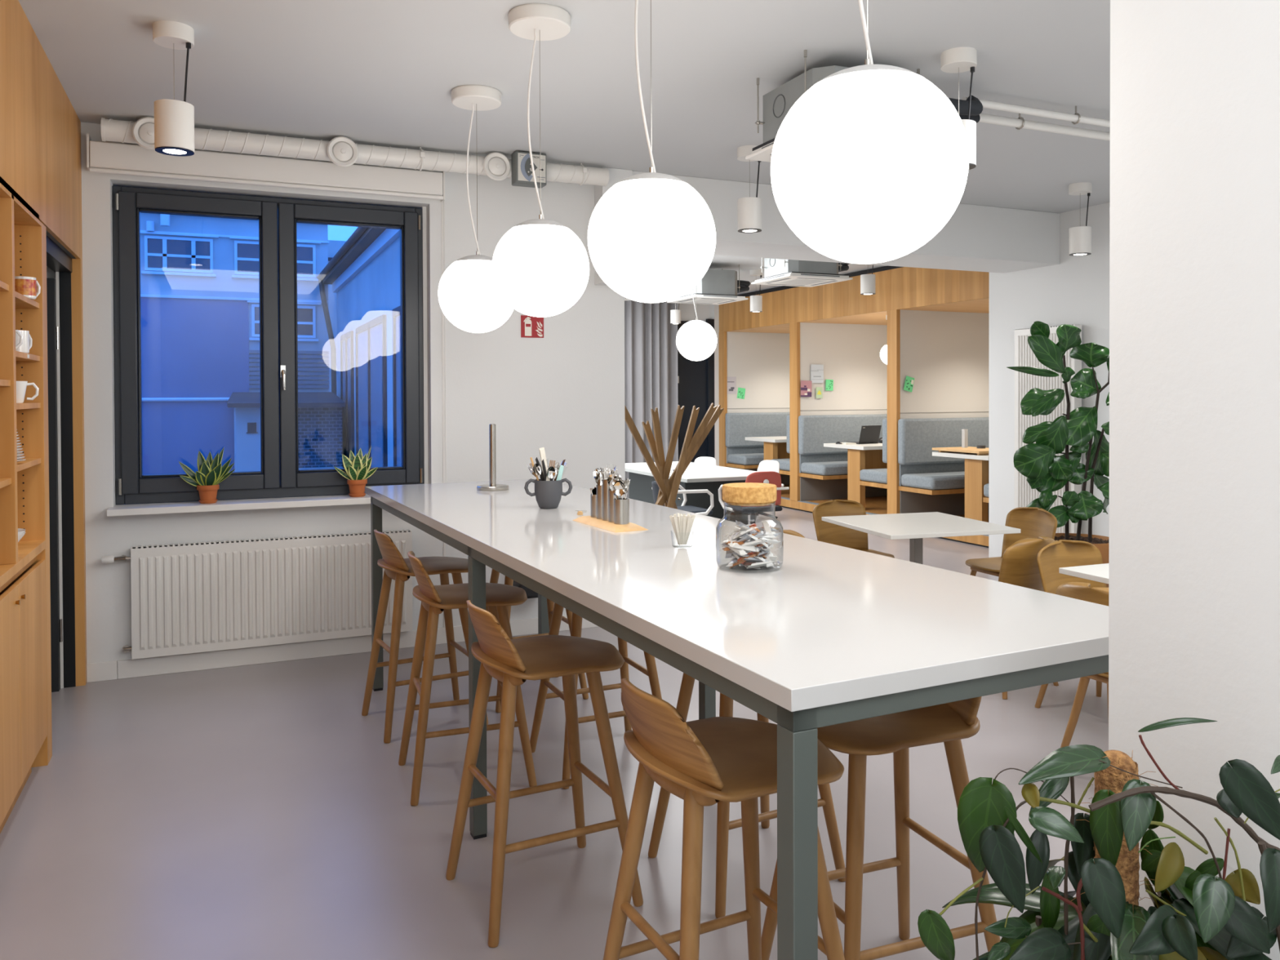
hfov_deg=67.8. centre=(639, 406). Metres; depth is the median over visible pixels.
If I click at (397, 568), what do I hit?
bar stool
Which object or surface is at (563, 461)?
knife
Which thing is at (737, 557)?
sachet
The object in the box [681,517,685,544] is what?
stick
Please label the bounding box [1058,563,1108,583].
cafe table
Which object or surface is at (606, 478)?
fork
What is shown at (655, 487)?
armchair
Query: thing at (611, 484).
teaspoon
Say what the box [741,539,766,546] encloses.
sachet
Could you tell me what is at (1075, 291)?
wall
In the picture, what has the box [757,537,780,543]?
sachet
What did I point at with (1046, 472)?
fiddle leaf fig
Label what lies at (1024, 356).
radiator
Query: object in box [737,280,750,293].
pipes
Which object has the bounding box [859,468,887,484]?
seat cushion
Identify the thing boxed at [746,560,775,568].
sachet
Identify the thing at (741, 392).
card
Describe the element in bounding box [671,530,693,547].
drinking glass
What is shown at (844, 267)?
pipes
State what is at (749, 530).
sachet
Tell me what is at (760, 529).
sachet
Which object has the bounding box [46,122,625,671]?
wall
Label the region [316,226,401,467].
building
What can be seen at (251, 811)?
floor
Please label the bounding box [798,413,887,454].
cushion
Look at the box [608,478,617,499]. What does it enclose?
teaspoon
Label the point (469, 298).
globe pendant
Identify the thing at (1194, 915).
philodendron
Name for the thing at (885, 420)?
cushion
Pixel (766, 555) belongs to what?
sachet
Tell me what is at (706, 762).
bar stool
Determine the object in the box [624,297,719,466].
wall
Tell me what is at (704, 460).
shell chair
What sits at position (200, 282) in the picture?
building
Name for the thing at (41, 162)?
upper cabinet
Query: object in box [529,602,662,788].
bar stool
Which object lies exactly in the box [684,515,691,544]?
stick
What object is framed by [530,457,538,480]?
stick
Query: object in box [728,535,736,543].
sachet
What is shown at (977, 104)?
ceiling pipes
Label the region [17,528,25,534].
bowl
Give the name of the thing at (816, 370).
card
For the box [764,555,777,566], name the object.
sachet
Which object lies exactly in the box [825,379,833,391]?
card
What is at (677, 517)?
stick
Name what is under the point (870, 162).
globe pendant
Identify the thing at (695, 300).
ceiling vent
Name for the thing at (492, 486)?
paper towel holder
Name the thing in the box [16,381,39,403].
mug
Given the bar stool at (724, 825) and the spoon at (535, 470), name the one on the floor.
the bar stool at (724, 825)
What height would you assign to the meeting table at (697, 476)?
0.740 m
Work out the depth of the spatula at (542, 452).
4.08 m
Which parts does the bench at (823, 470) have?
support panel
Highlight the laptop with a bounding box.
[848,425,881,444]
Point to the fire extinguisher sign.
(531, 326)
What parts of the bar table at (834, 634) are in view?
leg, leg, leg, leg, frame, leg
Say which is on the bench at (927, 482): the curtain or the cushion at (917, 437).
the cushion at (917, 437)
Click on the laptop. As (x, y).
(869, 434)
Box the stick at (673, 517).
[671,516,679,544]
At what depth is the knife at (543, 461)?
4.07 m
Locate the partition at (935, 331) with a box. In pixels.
[718,266,989,547]
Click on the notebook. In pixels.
(842, 442)
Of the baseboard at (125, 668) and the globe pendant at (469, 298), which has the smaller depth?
the globe pendant at (469, 298)
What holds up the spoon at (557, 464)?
in the pot at (548, 494)
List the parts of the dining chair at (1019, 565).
leg, backrest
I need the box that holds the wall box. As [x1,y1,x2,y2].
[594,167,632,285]
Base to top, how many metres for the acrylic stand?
0.200 m
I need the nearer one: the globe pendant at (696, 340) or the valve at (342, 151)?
the valve at (342, 151)
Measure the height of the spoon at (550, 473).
0.170 m
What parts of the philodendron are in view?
olive stem, brown stem, olive stem, brown stem, rising stem, brown stem, red stem, olive stem, brown stem, red stem, olive stem, olive stem, brown stem, green stem, red stem, olive stem, olive stem, brown stem, brown stem, red stem, olive stem, olive stem, brown stem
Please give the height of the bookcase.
2.278 m
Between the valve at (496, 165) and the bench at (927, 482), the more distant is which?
the bench at (927, 482)
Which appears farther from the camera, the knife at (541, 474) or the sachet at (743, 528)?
the knife at (541, 474)
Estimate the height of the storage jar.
0.232 m
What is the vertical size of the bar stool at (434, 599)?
0.922 m
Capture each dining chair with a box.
[771,527,804,537]
[812,499,894,558]
[965,506,1057,577]
[998,536,1058,699]
[1035,539,1108,718]
[1055,582,1108,747]
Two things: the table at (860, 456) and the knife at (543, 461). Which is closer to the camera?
the knife at (543, 461)
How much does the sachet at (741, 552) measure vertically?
0.022 m
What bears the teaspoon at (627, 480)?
in the rack
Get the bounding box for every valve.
[132,116,155,149]
[327,136,358,166]
[483,151,511,180]
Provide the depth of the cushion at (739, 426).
14.55 m
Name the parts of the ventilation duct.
airflow dial, plate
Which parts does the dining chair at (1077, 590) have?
leg, backrest, seat frame, seat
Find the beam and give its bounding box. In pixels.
[632,170,1060,272]
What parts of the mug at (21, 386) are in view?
handle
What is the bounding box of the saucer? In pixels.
[17,458,26,462]
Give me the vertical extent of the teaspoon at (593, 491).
0.112 m
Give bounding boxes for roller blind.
[86,133,446,482]
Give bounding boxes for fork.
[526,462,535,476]
[549,460,555,480]
[600,467,604,479]
[603,468,608,479]
[604,467,610,479]
[606,464,613,472]
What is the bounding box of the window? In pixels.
[106,185,424,516]
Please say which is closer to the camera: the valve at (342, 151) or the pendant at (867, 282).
the valve at (342, 151)
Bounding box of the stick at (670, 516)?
[669,515,677,541]
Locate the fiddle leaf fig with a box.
[1007,320,1109,587]
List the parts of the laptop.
screen lid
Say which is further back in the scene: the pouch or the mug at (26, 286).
the pouch
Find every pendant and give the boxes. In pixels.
[152,20,194,156]
[438,84,513,333]
[492,3,589,317]
[587,0,715,302]
[670,302,680,324]
[675,288,716,360]
[737,145,761,232]
[749,269,762,312]
[770,0,968,263]
[860,264,875,294]
[880,315,887,364]
[940,46,977,169]
[1068,182,1092,256]
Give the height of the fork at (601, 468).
0.193 m
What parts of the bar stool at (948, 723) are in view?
leg, leg, seat, leg, backrest, leg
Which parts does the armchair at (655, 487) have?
backrest, armrest, seat, armrest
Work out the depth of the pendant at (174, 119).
3.78 m
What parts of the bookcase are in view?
shelf, shelf, shelf, cabinet door, knob, shelf, shelf, shelf, shelf, cabinet door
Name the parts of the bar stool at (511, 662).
leg, backrest, leg, seat rail, seat, leg, leg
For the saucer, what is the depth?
3.65 m
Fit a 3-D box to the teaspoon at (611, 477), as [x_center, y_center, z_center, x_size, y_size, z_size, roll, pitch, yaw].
[-0.100,0.335,3.495,0.034,0.176,0.040,0,1,-20]
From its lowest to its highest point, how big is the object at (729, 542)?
0.012 m
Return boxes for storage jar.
[715,482,783,573]
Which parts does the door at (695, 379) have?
frame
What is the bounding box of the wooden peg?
[577,511,586,515]
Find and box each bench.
[725,412,790,484]
[770,414,790,475]
[798,413,887,501]
[859,417,887,488]
[897,417,988,515]
[982,483,988,502]
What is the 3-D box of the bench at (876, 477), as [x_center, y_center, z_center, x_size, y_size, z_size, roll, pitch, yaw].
[3.508,0.698,11.542,1.700,1.139,0.572,-1,1,-24]
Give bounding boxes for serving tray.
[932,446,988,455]
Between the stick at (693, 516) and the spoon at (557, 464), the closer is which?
the stick at (693, 516)
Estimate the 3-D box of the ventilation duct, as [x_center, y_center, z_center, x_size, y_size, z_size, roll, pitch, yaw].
[-1.500,-1.443,5.529,2.852,0.200,0.242,-1,1,-24]
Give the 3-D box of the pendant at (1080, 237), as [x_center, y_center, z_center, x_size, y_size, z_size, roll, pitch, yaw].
[3.129,-1.327,6.769,0.150,0.497,0.150,0,1,1]
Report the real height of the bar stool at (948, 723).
0.922 m
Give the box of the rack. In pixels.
[572,480,647,532]
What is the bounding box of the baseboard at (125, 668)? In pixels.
[86,614,598,682]
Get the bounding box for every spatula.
[538,447,550,480]
[555,465,564,480]
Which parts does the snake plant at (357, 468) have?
pot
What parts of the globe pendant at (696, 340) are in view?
globe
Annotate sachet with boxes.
[720,542,734,551]
[724,551,732,558]
[725,561,735,566]
[727,545,747,555]
[728,531,742,541]
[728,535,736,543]
[728,536,751,546]
[728,551,755,557]
[729,542,758,551]
[729,550,747,567]
[731,525,748,534]
[731,527,758,539]
[733,526,740,539]
[735,520,755,533]
[736,530,746,537]
[737,540,766,551]
[741,530,765,538]
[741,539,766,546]
[742,557,767,562]
[746,533,770,548]
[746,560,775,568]
[751,534,776,537]
[754,555,775,568]
[757,527,778,531]
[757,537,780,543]
[760,551,773,567]
[761,520,773,538]
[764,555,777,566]
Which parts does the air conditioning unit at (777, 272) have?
panel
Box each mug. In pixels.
[14,275,40,299]
[15,329,22,349]
[15,329,32,353]
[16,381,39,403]
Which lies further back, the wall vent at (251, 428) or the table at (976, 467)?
the wall vent at (251, 428)
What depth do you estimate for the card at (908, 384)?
10.82 m
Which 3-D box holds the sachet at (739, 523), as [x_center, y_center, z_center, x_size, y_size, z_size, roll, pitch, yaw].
[0.299,0.343,2.682,0.066,0.046,0.018,0,1,-16]
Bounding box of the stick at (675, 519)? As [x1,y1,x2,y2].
[674,517,680,545]
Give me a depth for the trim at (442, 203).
5.93 m
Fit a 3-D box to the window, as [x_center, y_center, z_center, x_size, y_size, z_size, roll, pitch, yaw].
[-2.094,-0.327,5.598,1.812,1.814,0.340,-1,1,-24]
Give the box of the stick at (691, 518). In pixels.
[686,517,693,543]
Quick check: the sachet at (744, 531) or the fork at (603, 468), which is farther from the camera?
the fork at (603, 468)
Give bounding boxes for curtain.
[624,300,678,497]
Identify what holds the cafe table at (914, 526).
on the floor
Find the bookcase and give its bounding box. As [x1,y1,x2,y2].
[0,182,52,833]
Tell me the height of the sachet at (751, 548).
0.024 m
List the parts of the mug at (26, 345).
handle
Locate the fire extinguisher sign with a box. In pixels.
[520,315,543,337]
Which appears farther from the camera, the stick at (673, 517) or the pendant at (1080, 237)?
the pendant at (1080, 237)
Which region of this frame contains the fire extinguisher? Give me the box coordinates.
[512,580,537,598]
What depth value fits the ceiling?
4.31 m
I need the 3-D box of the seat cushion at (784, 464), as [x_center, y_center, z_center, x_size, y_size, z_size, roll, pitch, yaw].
[2.688,0.802,13.433,1.680,0.138,0.542,-1,1,-24]
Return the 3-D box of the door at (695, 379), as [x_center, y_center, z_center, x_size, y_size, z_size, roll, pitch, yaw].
[0.803,0.018,14.473,0.720,2.700,0.090,-1,1,-24]
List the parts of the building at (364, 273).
pane, pane, pane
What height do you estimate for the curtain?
2.880 m
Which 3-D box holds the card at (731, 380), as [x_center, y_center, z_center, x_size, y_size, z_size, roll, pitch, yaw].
[1.392,-0.319,14.523,0.172,0.264,0.003,-1,1,-24]
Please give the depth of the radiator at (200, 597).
5.44 m
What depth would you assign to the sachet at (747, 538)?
2.62 m
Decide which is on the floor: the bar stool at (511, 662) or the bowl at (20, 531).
the bar stool at (511, 662)
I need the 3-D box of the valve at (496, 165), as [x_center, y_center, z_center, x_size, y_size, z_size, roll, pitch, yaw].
[-0.870,-1.457,5.788,0.172,0.172,0.058,-1,1,-24]
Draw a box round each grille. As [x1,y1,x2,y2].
[131,529,411,548]
[1014,324,1081,329]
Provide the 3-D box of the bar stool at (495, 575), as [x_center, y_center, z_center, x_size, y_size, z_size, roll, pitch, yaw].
[-0.578,1.033,4.941,0.492,0.922,0.452,-1,1,-26]
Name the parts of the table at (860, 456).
panel leg, modesty panel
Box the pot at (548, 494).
[524,478,572,509]
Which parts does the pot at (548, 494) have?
handle, handle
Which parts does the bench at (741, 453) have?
support panel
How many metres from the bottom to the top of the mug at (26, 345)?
0.090 m
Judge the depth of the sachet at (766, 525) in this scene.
2.66 m
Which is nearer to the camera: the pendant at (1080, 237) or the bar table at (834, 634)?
the bar table at (834, 634)
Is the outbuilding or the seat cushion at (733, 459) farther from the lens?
the outbuilding
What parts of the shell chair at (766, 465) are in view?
leg, backrest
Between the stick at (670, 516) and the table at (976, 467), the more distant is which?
the table at (976, 467)
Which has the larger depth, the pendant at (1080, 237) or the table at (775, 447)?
the table at (775, 447)
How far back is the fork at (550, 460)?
4.11 m
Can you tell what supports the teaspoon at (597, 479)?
in the rack
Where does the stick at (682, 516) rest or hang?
in the drinking glass
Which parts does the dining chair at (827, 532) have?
backrest, seat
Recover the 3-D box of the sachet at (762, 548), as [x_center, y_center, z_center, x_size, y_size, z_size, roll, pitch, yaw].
[0.311,0.390,2.652,0.085,0.032,0.016,0,1,14]
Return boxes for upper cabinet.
[0,0,82,260]
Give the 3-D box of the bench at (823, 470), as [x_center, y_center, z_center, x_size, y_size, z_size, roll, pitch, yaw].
[2.983,0.685,12.734,1.700,1.139,0.572,-1,1,-24]
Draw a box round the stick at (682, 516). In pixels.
[680,515,683,538]
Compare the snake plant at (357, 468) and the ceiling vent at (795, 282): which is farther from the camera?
the ceiling vent at (795, 282)
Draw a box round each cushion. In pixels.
[725,412,789,447]
[727,453,764,465]
[770,458,790,471]
[786,414,790,453]
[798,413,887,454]
[800,461,847,475]
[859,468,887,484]
[882,417,887,463]
[897,417,988,465]
[901,471,964,489]
[983,483,988,497]
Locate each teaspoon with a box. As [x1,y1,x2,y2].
[591,487,595,494]
[593,467,599,479]
[595,472,602,485]
[607,474,618,484]
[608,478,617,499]
[610,482,616,499]
[613,480,625,496]
[613,482,625,499]
[622,478,629,499]
[624,479,630,499]
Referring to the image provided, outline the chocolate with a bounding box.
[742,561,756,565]
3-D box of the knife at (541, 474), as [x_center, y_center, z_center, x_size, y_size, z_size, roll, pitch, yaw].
[-0.413,0.323,4.096,0.073,0.210,0.013,0,1,-8]
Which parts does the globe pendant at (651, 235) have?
globe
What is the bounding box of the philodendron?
[917,717,1279,959]
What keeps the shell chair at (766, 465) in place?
on the floor
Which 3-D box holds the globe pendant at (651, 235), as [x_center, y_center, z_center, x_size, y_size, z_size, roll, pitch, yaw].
[0.033,-0.911,2.818,0.380,1.208,0.380,-1,1,-24]
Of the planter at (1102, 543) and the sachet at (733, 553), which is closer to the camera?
the sachet at (733, 553)
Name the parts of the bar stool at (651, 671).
leg, leg, leg, leg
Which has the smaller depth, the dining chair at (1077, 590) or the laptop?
the dining chair at (1077, 590)
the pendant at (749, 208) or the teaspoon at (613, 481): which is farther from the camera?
the pendant at (749, 208)
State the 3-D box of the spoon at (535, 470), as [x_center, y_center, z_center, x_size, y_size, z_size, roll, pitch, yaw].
[-0.421,0.336,4.092,0.086,0.182,0.015,-1,1,-27]
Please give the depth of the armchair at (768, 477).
9.02 m
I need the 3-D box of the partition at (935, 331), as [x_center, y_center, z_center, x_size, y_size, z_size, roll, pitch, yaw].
[3.278,-0.125,12.091,1.745,3.026,6.300,-1,1,-24]
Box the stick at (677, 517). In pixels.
[676,515,682,544]
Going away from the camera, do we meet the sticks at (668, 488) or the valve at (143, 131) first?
the valve at (143, 131)
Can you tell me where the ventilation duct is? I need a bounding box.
[100,117,608,188]
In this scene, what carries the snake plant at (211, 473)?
on the window
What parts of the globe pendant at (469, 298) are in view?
globe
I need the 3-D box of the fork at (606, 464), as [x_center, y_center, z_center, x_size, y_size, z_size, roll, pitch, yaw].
[-0.115,0.320,3.565,0.024,0.204,0.032,0,1,8]
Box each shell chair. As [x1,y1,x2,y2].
[693,456,716,465]
[747,459,779,520]
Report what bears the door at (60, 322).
in the wall at (562, 392)
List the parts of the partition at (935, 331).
post, post, post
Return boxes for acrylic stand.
[961,429,968,447]
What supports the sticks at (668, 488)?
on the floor
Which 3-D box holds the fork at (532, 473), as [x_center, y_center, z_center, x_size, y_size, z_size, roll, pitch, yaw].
[-0.430,0.335,4.103,0.115,0.184,0.015,0,1,-1]
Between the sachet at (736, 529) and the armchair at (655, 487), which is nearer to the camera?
the sachet at (736, 529)
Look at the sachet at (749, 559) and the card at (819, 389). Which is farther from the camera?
the card at (819, 389)
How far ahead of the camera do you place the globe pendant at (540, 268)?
3.61 m
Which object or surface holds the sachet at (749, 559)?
in the storage jar
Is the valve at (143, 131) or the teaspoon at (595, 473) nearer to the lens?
the teaspoon at (595, 473)
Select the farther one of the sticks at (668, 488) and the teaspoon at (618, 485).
the sticks at (668, 488)
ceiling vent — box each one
[688,299,725,302]
[777,279,825,284]
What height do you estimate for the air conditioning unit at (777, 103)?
0.358 m
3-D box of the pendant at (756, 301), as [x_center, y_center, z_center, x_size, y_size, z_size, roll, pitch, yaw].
[1.387,-1.378,11.378,0.150,0.497,0.150,0,1,1]
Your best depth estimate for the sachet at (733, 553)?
2.65 m
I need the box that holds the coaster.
[976,444,985,448]
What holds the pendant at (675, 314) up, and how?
hanging from the ceiling
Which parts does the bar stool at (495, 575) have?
leg, leg, leg, leg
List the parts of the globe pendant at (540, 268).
globe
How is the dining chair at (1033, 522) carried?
on the floor
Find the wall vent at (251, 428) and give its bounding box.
[246,422,257,433]
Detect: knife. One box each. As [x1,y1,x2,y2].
[535,457,544,480]
[542,458,546,480]
[554,459,565,480]
[560,466,567,479]
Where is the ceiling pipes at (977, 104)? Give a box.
[948,94,1110,141]
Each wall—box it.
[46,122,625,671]
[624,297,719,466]
[988,202,1109,557]
[1108,0,1279,959]
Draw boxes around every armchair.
[651,480,713,515]
[718,471,789,524]
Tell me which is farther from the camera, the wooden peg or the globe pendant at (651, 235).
the wooden peg
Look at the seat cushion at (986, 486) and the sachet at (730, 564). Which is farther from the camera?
the seat cushion at (986, 486)
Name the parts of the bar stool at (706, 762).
leg, backrest, seat rail, leg, seat, leg, leg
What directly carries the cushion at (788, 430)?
on the bench at (784, 464)
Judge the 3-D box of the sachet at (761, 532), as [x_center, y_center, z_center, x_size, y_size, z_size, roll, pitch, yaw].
[0.313,0.357,2.623,0.070,0.031,0.019,0,1,15]
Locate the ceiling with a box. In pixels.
[17,0,1110,295]
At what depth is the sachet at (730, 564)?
2.66 m
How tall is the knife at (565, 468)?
0.170 m
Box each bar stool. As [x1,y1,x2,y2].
[361,528,488,742]
[398,551,537,805]
[445,600,643,947]
[485,568,588,712]
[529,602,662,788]
[603,677,844,959]
[648,672,845,918]
[760,696,1000,959]
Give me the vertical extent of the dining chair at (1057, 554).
0.809 m
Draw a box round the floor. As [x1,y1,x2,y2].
[0,506,1108,959]
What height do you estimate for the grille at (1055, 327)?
0.007 m
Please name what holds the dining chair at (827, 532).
on the floor
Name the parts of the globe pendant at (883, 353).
globe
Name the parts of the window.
sash, sill, handle, sash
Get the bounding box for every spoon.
[533,463,542,480]
[546,466,555,480]
[552,462,559,480]
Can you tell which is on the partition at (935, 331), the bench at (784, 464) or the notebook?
the bench at (784, 464)
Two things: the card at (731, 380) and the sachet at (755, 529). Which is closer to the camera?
the sachet at (755, 529)
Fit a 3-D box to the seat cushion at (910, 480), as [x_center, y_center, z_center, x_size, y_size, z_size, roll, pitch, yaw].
[3.818,0.830,10.863,1.680,0.138,0.542,-1,1,-24]
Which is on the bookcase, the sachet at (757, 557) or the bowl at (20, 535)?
the bowl at (20, 535)
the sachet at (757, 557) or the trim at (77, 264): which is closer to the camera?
the sachet at (757, 557)
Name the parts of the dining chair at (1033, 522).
leg, seat, seat frame, backrest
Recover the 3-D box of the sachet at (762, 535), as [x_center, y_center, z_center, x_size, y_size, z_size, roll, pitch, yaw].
[0.341,0.359,2.630,0.080,0.011,0.019,0,1,-16]
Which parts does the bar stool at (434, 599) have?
leg, backrest, leg, seat rail, seat, leg, leg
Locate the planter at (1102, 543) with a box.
[1054,533,1109,587]
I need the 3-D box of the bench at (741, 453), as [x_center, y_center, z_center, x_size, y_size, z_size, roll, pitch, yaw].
[2.179,0.666,14.565,1.700,1.139,0.572,-1,1,-24]
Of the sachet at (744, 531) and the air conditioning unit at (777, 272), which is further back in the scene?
the air conditioning unit at (777, 272)
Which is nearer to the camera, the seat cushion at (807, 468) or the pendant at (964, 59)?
the pendant at (964, 59)
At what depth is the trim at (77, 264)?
5.09 m
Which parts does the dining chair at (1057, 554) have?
leg, backrest, leg, leg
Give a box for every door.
[46,235,75,692]
[677,319,715,462]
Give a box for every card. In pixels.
[727,376,736,394]
[737,387,745,399]
[800,380,811,396]
[810,364,823,382]
[816,386,822,398]
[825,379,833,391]
[903,375,914,392]
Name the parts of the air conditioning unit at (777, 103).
panel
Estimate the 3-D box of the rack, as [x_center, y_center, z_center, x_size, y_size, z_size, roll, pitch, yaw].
[-0.117,0.358,3.558,0.135,0.170,0.378,-1,1,-28]
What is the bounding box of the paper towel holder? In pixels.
[476,423,508,490]
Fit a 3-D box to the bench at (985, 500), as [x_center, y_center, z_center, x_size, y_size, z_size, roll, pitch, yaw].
[4.327,0.718,9.679,1.700,1.139,0.572,-1,1,-24]
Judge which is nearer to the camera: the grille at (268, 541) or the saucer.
the saucer
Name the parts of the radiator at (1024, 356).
panel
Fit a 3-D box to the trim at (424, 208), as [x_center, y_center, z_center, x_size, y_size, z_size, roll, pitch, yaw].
[-1.394,-0.360,6.091,0.024,1.790,0.220,-1,1,-24]
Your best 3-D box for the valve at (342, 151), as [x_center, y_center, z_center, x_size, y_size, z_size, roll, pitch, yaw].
[-1.694,-1.449,5.426,0.172,0.172,0.058,-1,1,-24]
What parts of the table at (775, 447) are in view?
panel leg, modesty panel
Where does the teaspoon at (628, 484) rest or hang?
in the rack
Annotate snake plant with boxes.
[178,448,235,503]
[333,446,377,497]
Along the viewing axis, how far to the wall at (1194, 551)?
1.33 m
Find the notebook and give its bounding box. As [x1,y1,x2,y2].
[841,442,856,444]
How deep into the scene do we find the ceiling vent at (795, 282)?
9.08 m
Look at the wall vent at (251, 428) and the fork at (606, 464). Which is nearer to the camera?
the fork at (606, 464)
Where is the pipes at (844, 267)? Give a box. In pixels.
[838,262,848,271]
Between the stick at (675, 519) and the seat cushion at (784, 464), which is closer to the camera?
the stick at (675, 519)
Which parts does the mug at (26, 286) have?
handle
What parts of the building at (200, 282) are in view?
pane, cornice, pane, pane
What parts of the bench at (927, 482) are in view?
support panel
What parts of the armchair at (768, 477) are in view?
armrest, seat, backrest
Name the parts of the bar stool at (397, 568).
leg, backrest, leg, seat rail, seat, leg, leg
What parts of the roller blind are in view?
chain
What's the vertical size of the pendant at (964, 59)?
0.497 m
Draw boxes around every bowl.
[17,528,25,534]
[17,531,25,542]
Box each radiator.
[101,529,413,659]
[1014,324,1081,533]
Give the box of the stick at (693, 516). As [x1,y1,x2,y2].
[687,515,695,541]
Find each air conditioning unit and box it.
[666,264,748,304]
[745,49,919,162]
[751,257,852,287]
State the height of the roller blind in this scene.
1.970 m
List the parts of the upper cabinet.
panel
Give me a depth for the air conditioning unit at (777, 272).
8.90 m
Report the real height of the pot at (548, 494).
0.128 m
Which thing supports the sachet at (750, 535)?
in the storage jar
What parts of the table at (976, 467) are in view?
panel leg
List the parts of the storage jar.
cork lid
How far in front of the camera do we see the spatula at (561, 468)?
4.08 m
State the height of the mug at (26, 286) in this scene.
0.085 m
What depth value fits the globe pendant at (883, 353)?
11.47 m
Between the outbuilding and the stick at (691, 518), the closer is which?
the stick at (691, 518)
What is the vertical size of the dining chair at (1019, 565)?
0.809 m
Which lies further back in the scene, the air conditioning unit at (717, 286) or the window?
the air conditioning unit at (717, 286)
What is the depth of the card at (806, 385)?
12.67 m
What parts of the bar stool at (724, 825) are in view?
leg, leg, leg, leg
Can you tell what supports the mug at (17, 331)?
on the bookcase
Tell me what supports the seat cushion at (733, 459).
on the bench at (741, 453)
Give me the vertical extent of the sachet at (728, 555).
0.040 m
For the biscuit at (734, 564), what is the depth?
2.65 m
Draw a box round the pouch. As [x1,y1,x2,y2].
[878,437,882,443]
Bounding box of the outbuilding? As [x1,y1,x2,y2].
[226,391,345,499]
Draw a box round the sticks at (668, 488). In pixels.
[624,403,724,509]
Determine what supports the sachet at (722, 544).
on the sachet at (741, 552)
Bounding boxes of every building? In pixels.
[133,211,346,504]
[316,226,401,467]
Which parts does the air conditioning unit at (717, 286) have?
panel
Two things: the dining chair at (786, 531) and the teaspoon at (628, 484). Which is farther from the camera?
the dining chair at (786, 531)
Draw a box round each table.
[364,478,1108,959]
[625,461,757,524]
[745,435,790,460]
[822,511,1020,564]
[823,443,887,508]
[932,451,988,522]
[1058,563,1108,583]
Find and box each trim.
[71,258,86,686]
[421,206,428,484]
[440,201,445,627]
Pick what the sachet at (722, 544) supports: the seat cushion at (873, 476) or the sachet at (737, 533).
the sachet at (737, 533)
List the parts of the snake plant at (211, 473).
pot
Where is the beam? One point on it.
(975, 237)

